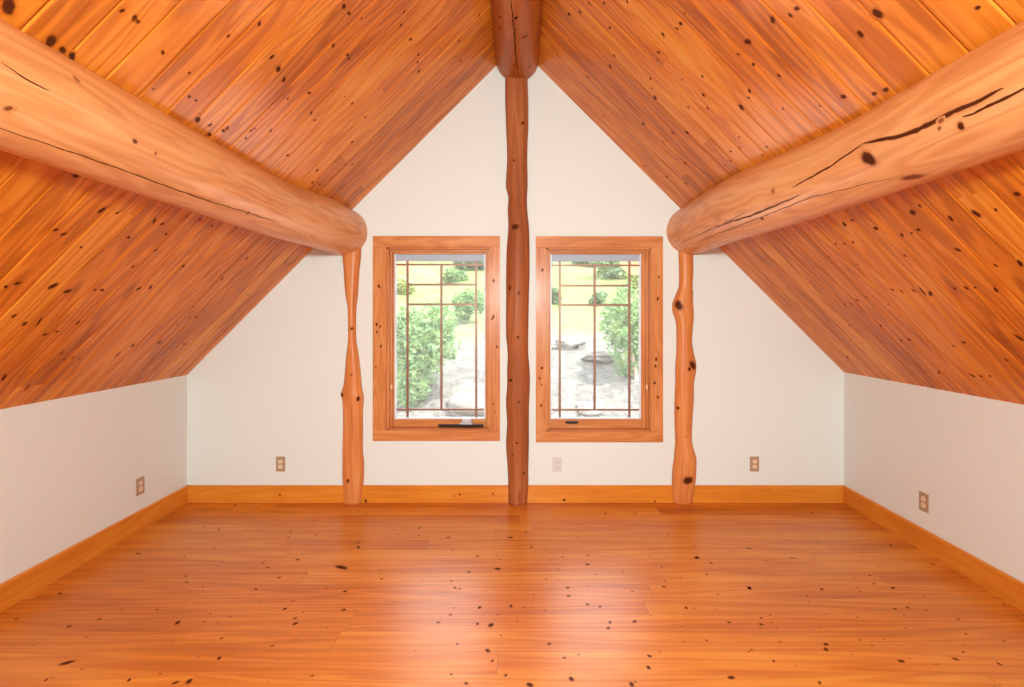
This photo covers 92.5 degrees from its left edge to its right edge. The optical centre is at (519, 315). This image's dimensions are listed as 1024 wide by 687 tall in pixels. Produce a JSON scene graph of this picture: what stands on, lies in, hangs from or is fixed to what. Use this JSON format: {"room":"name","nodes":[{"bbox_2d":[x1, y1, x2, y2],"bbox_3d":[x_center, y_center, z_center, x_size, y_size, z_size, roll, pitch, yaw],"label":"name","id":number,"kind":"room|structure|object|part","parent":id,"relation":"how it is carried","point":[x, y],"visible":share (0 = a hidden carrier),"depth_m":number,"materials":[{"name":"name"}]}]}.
{"room":"attic room","nodes":[
{"label":"attic room","id":0,"kind":"room"},
{"bbox_2d":[0,375,186,583],"bbox_3d":[-2.688,1.073,1.105,0.160,1.254,6.016,0,0,-2],"label":"wall","id":1,"kind":"structure","parent":0,"point":[70,467],"depth_m":2.97,"materials":[{"name":"paint"}]},
{"bbox_2d":[0,486,187,612],"bbox_3d":[-2.604,1.431,1.311,0.019,0.137,6.025,0,0,-2],"label":"baseboard","id":2,"kind":"structure","parent":1,"relation":"attached to","point":[17,588],"depth_m":2.96,"materials":[{"name":"brown wood"}]},
{"bbox_2d":[136,476,143,495],"bbox_3d":[-2.666,1.194,3.442,0.009,0.120,0.074,0,0,-2],"label":"wall outlet","id":3,"kind":"object","parent":1,"relation":"attached to","point":[140,481],"visible":1,"depth_m":3.43,"materials":[{"name":"beige plastic"}]},
{"bbox_2d":[0,0,495,408],"bbox_3d":[-1.430,-0.920,1.075,2.811,2.862,5.950,0,0,0],"label":"ceiling","id":4,"kind":"structure","parent":0,"point":[103,286],"depth_m":2.42,"materials":[{"name":"brown wood"}]},
{"bbox_2d":[0,19,415,274],"bbox_3d":[-1.433,-0.668,2.085,0.407,0.393,7.530,0,0,0],"label":"log","id":5,"kind":"object","parent":4,"relation":"attached to","point":[57,112],"visible":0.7,"depth_m":1.71,"materials":[{"name":"brown wood"}]},
{"bbox_2d":[490,0,542,78],"bbox_3d":[-0.022,-2.056,1.134,0.351,0.352,5.628,0,0,0],"label":"log","id":6,"kind":"object","parent":4,"relation":"attached to","point":[516,24],"visible":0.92,"depth_m":3.34,"materials":[{"name":"brown wood"}]},
{"bbox_2d":[0,503,1023,686],"bbox_3d":[0.000,1.600,1.125,5.800,0.201,5.850,0,0,0],"label":"floor","id":7,"kind":"structure","parent":0,"point":[204,594],"depth_m":2.51,"materials":[{"name":"brown wood"}]},
{"bbox_2d":[341,248,363,504],"bbox_3d":[-1.347,0.472,3.917,0.186,2.056,0.062,0,0,0],"label":"wall post","id":8,"kind":"object","parent":7,"relation":"on","point":[352,395],"visible":0.99,"depth_m":3.90,"materials":[{"name":"brown wood"}]},
{"bbox_2d":[505,77,529,505],"bbox_3d":[-0.020,-0.234,3.909,0.201,3.467,0.080,0,0,0],"label":"wall post","id":9,"kind":"object","parent":7,"relation":"on","point":[516,89],"visible":0.98,"depth_m":3.88,"materials":[{"name":"brown wood"}]},
{"bbox_2d":[672,251,696,504],"bbox_3d":[1.321,0.472,3.916,0.198,2.056,0.065,0,0,0],"label":"wall post","id":10,"kind":"object","parent":7,"relation":"on","point":[684,467],"visible":0.98,"depth_m":3.90,"materials":[{"name":"brown wood"}]},
{"bbox_2d":[187,66,843,484],"bbox_3d":[-0.030,-0.267,4.030,5.380,3.935,0.160,0,0,0],"label":"wall","id":11,"kind":"structure","parent":0,"point":[271,388],"depth_m":3.95,"materials":[{"name":"paint"}]},
{"bbox_2d":[186,485,343,502],"bbox_3d":[-2.048,1.431,3.941,1.274,0.137,0.019,0,0,0],"label":"baseboard","id":12,"kind":"structure","parent":11,"relation":"attached to","point":[196,493],"depth_m":3.93,"materials":[{"name":"brown wood"}]},
{"bbox_2d":[276,457,284,470],"bbox_3d":[-1.928,1.192,3.945,0.074,0.120,0.009,0,0,0],"label":"wall outlet","id":13,"kind":"object","parent":11,"relation":"attached to","point":[280,461],"visible":1,"depth_m":3.94,"materials":[{"name":"beige plastic"}]},
{"bbox_2d":[362,485,507,502],"bbox_3d":[-0.681,1.434,3.941,1.217,0.142,0.019,0,0,0],"label":"baseboard","id":14,"kind":"structure","parent":11,"relation":"attached to","point":[370,493],"depth_m":3.93,"materials":[{"name":"brown wood"}]},
{"bbox_2d":[373,236,499,440],"bbox_3d":[-0.671,0.180,4.019,1.021,1.645,0.183,0,0,0],"label":"window","id":15,"kind":"structure","parent":11,"relation":"in","point":[387,250],"depth_m":3.93,"materials":[{"name":"brown wood"}]},
{"bbox_3d":[-1.127,0.183,3.940,0.110,1.470,0.020,0,0,0],"label":"casing","id":16,"kind":"part","parent":15,"relation":"part of","materials":[{"name":"brown wood"}]},
{"bbox_3d":[-0.671,0.960,3.938,1.021,0.085,0.023,0,0,0],"label":"sill casing","id":17,"kind":"part","parent":15,"relation":"part of","materials":[{"name":"brown wood"}]},
{"bbox_3d":[-0.671,-0.597,3.940,1.021,0.090,0.020,0,0,0],"label":"head casing","id":18,"kind":"part","parent":15,"relation":"part of","materials":[{"name":"brown wood"}]},
{"bbox_3d":[-0.655,0.185,4.040,0.806,1.450,0.070,0,0,0],"label":"sash","id":19,"kind":"part","parent":15,"relation":"part of","materials":[{"name":"brown wood"}]},
{"bbox_2d":[396,261,483,416],"bbox_3d":[-0.660,0.192,4.062,0.727,1.293,0.009,0,0,0],"label":"grille","id":20,"kind":"object","parent":15,"relation":"attached to","point":[407,264],"depth_m":4.06,"materials":[{"name":"brown wood"}]},
{"bbox_3d":[-0.482,0.893,3.994,0.367,0.020,0.018,0,0,0],"label":"crank handle","id":21,"kind":"part","parent":15,"relation":"part of","materials":[{"name":"black metal"}]},
{"bbox_3d":[-0.203,0.183,3.940,0.085,1.470,0.020,0,0,0],"label":"casing","id":22,"kind":"part","parent":15,"relation":"part of","materials":[{"name":"brown wood"}]},
{"bbox_2d":[553,457,561,471],"bbox_3d":[0.301,1.196,3.945,0.074,0.120,0.009,0,0,0],"label":"wall outlet","id":23,"kind":"object","parent":11,"relation":"attached to","point":[557,461],"visible":1,"depth_m":3.94,"materials":[{"name":"white plastic"}]},
{"bbox_2d":[536,236,662,441],"bbox_3d":[0.638,0.187,4.019,1.021,1.653,0.183,0,0,0],"label":"window","id":24,"kind":"structure","parent":11,"relation":"in","point":[645,250],"depth_m":3.94,"materials":[{"name":"brown wood"}]},
{"bbox_3d":[0.169,0.190,3.940,0.082,1.477,0.020,0,0,0],"label":"casing","id":25,"kind":"part","parent":24,"relation":"part of","materials":[{"name":"brown wood"}]},
{"bbox_3d":[0.423,0.868,3.997,0.105,0.018,0.016,0,0,0],"label":"crank handle","id":26,"kind":"part","parent":24,"relation":"part of","materials":[{"name":"black metal"}]},
{"bbox_2d":[552,261,638,416],"bbox_3d":[0.624,0.193,4.062,0.724,1.290,0.009,0,0,0],"label":"grille","id":27,"kind":"object","parent":24,"relation":"attached to","point":[629,264],"depth_m":4.06,"materials":[{"name":"brown wood"}]},
{"bbox_3d":[0.634,0.192,4.040,0.821,1.457,0.070,0,0,0],"label":"sash","id":28,"kind":"part","parent":24,"relation":"part of","materials":[{"name":"brown wood"}]},
{"bbox_3d":[0.638,0.971,3.938,1.021,0.085,0.023,0,0,0],"label":"sill casing","id":29,"kind":"part","parent":24,"relation":"part of","materials":[{"name":"brown wood"}]},
{"bbox_3d":[0.638,-0.594,3.940,1.021,0.092,0.020,0,0,0],"label":"head casing","id":30,"kind":"part","parent":24,"relation":"part of","materials":[{"name":"brown wood"}]},
{"bbox_3d":[1.099,0.190,3.940,0.098,1.477,0.020,0,0,0],"label":"casing","id":31,"kind":"part","parent":24,"relation":"part of","materials":[{"name":"brown wood"}]},
{"bbox_2d":[527,485,673,502],"bbox_3d":[0.653,1.432,3.941,1.225,0.138,0.019,0,0,0],"label":"baseboard","id":32,"kind":"structure","parent":11,"relation":"attached to","point":[536,493],"depth_m":3.93,"materials":[{"name":"brown wood"}]},
{"bbox_2d":[750,457,758,470],"bbox_3d":[1.889,1.192,3.945,0.074,0.120,0.009,0,0,0],"label":"wall outlet","id":33,"kind":"object","parent":11,"relation":"attached to","point":[754,461],"visible":1,"depth_m":3.94,"materials":[{"name":"beige plastic"}]},
{"bbox_2d":[693,485,842,502],"bbox_3d":[1.991,1.431,3.941,1.241,0.137,0.018,0,0,0],"label":"baseboard","id":34,"kind":"structure","parent":11,"relation":"attached to","point":[702,493],"depth_m":3.93,"materials":[{"name":"brown wood"}]},
{"bbox_2d":[538,0,1023,404],"bbox_3d":[1.369,-0.931,1.075,2.787,2.840,5.950,0,0,0],"label":"ceiling","id":35,"kind":"structure","parent":0,"point":[922,284],"depth_m":2.42,"materials":[{"name":"brown wood"}]},
{"bbox_2d":[620,20,1023,274],"bbox_3d":[1.383,-0.677,2.085,0.430,0.407,7.533,0,0,0],"label":"log","id":36,"kind":"object","parent":35,"relation":"attached to","point":[968,112],"visible":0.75,"depth_m":1.74,"materials":[{"name":"brown wood"}]},
{"bbox_2d":[844,372,1023,582],"bbox_3d":[2.615,1.062,1.105,0.160,1.276,6.016,0,0,2],"label":"wall","id":37,"kind":"structure","parent":0,"point":[965,452],"depth_m":2.99,"materials":[{"name":"paint"}]},
{"bbox_2d":[919,491,928,512],"bbox_3d":[2.585,1.191,3.138,0.009,0.120,0.074,0,0,1],"label":"wall outlet","id":38,"kind":"object","parent":37,"relation":"attached to","point":[923,497],"visible":1,"depth_m":3.13,"materials":[{"name":"beige plastic"}]},
{"bbox_2d":[843,485,1023,611],"bbox_3d":[2.530,1.431,1.260,0.019,0.137,5.924,0,0,2],"label":"baseboard","id":39,"kind":"structure","parent":37,"relation":"attached to","point":[1010,589],"depth_m":2.97,"materials":[{"name":"brown wood"}]},
{"label":"outside","id":40,"kind":"structure","parent":0,"visible":0},
{"bbox_2d":[397,261,638,416],"bbox_3d":[0.000,-4.394,29.000,90.000,18.269,82.000,0,0,0],"label":"ground","id":41,"kind":"structure","parent":40,"point":[576,321],"depth_m":16.38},
{"bbox_2d":[397,276,414,294],"bbox_3d":[-6.538,-1.593,26.921,1.537,1.276,1.295,0,0,0],"label":"tree","id":42,"kind":"object","parent":41,"relation":"on","point":[401,283],"visible":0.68,"depth_m":26.56,"materials":[{"name":"yellow plant"}]},
{"bbox_2d":[397,298,460,407],"bbox_3d":[-2.743,1.076,13.389,2.675,3.153,1.784,0,0,41],"label":"tree","id":43,"kind":"object","parent":41,"relation":"on","point":[424,334],"visible":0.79,"depth_m":12.87,"materials":[{"name":"green plant"}]},
{"bbox_2d":[443,268,468,283],"bbox_3d":[-4.084,-2.340,29.928,1.582,1.165,1.764,0,0,34],"label":"tree","id":44,"kind":"object","parent":41,"relation":"on","point":[450,276],"visible":0.94,"depth_m":29.46,"materials":[{"name":"green plant"}]},
{"bbox_2d":[448,383,483,414],"bbox_3d":[-1.235,2.228,12.809,1.155,0.994,1.394,0,0,24],"label":"boulder","id":45,"kind":"object","parent":41,"relation":"on","point":[462,395],"visible":0.59,"depth_m":12.38,"materials":[{"name":"stone"}]},
{"bbox_2d":[451,287,483,322],"bbox_3d":[-2.002,-0.446,20.065,1.749,1.521,1.439,0,0,0],"label":"shrub","id":46,"kind":"object","parent":41,"relation":"on","point":[467,297],"visible":0.78,"depth_m":19.91,"materials":[{"name":"green plant"}]},
{"bbox_2d":[452,261,483,270],"bbox_3d":[-3.228,-3.765,34.010,3.087,2.120,3.001,0,0,-14],"label":"tree","id":47,"kind":"object","parent":41,"relation":"on","point":[463,268],"visible":0.23,"depth_m":33.22,"materials":[{"name":"green plant"}]},
{"bbox_2d":[552,286,562,304],"bbox_3d":[1.696,-0.877,23.894,0.798,1.196,0.722,0,0,0],"label":"tree","id":48,"kind":"object","parent":41,"relation":"on","point":[555,292],"visible":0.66,"depth_m":23.71,"materials":[{"name":"green plant"}]},
{"bbox_2d":[552,413,574,416],"bbox_3d":[1.006,2.631,12.233,0.848,0.406,0.824,0,0,3],"label":"boulder","id":49,"kind":"object","parent":41,"relation":"on","point":[555,414],"visible":0.13,"depth_m":12.16,"materials":[{"name":"stone"}]},
{"bbox_2d":[552,337,585,349],"bbox_3d":[1.666,0.974,17.031,1.122,0.519,1.274,0,0,20],"label":"boulder","id":50,"kind":"object","parent":41,"relation":"on","point":[567,343],"visible":0.81,"depth_m":16.58,"materials":[{"name":"stone"}]},
{"bbox_2d":[571,262,596,267],"bbox_3d":[4.606,-3.887,33.888,2.217,1.782,2.257,0,0,0],"label":"tree","id":51,"kind":"object","parent":41,"relation":"on","point":[572,262],"visible":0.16,"depth_m":33.20,"materials":[{"name":"green plant"}]},
{"bbox_2d":[576,401,604,416],"bbox_3d":[1.848,2.432,12.741,0.740,0.369,0.984,0,0,-3],"label":"boulder","id":52,"kind":"object","parent":41,"relation":"on","point":[585,404],"visible":0.8,"depth_m":12.45,"materials":[{"name":"stone"}]},
{"bbox_2d":[580,348,614,363],"bbox_3d":[2.512,1.305,15.524,1.363,0.568,1.158,0,0,-44],"label":"boulder","id":53,"kind":"object","parent":41,"relation":"on","point":[602,356],"visible":0.62,"depth_m":15.04,"materials":[{"name":"stone"}]},
{"bbox_2d":[588,290,607,303],"bbox_3d":[3.711,-0.839,22.989,0.999,0.764,1.148,0,0,0],"label":"shrub","id":54,"kind":"object","parent":41,"relation":"on","point":[601,296],"visible":0.8,"depth_m":22.80,"materials":[{"name":"green plant"}]},
{"bbox_2d":[592,262,626,278],"bbox_3d":[5.382,-2.766,28.218,2.399,1.990,2.186,0,0,0],"label":"tree","id":55,"kind":"object","parent":41,"relation":"on","point":[603,272],"visible":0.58,"depth_m":27.71,"materials":[{"name":"green plant"}]},
{"bbox_2d":[598,280,638,380],"bbox_3d":[3.252,0.552,14.006,1.933,3.073,1.956,0,0,0],"label":"tree","id":56,"kind":"object","parent":41,"relation":"on","point":[619,329],"visible":0.64,"depth_m":13.87,"materials":[{"name":"green plant"}]},
{"bbox_2d":[624,273,638,294],"bbox_3d":[5.725,-1.582,23.877,1.306,1.461,1.178,0,0,0],"label":"tree","id":57,"kind":"object","parent":41,"relation":"on","point":[634,278],"visible":0.41,"depth_m":23.62,"materials":[{"name":"yellow plant"}]}
]}

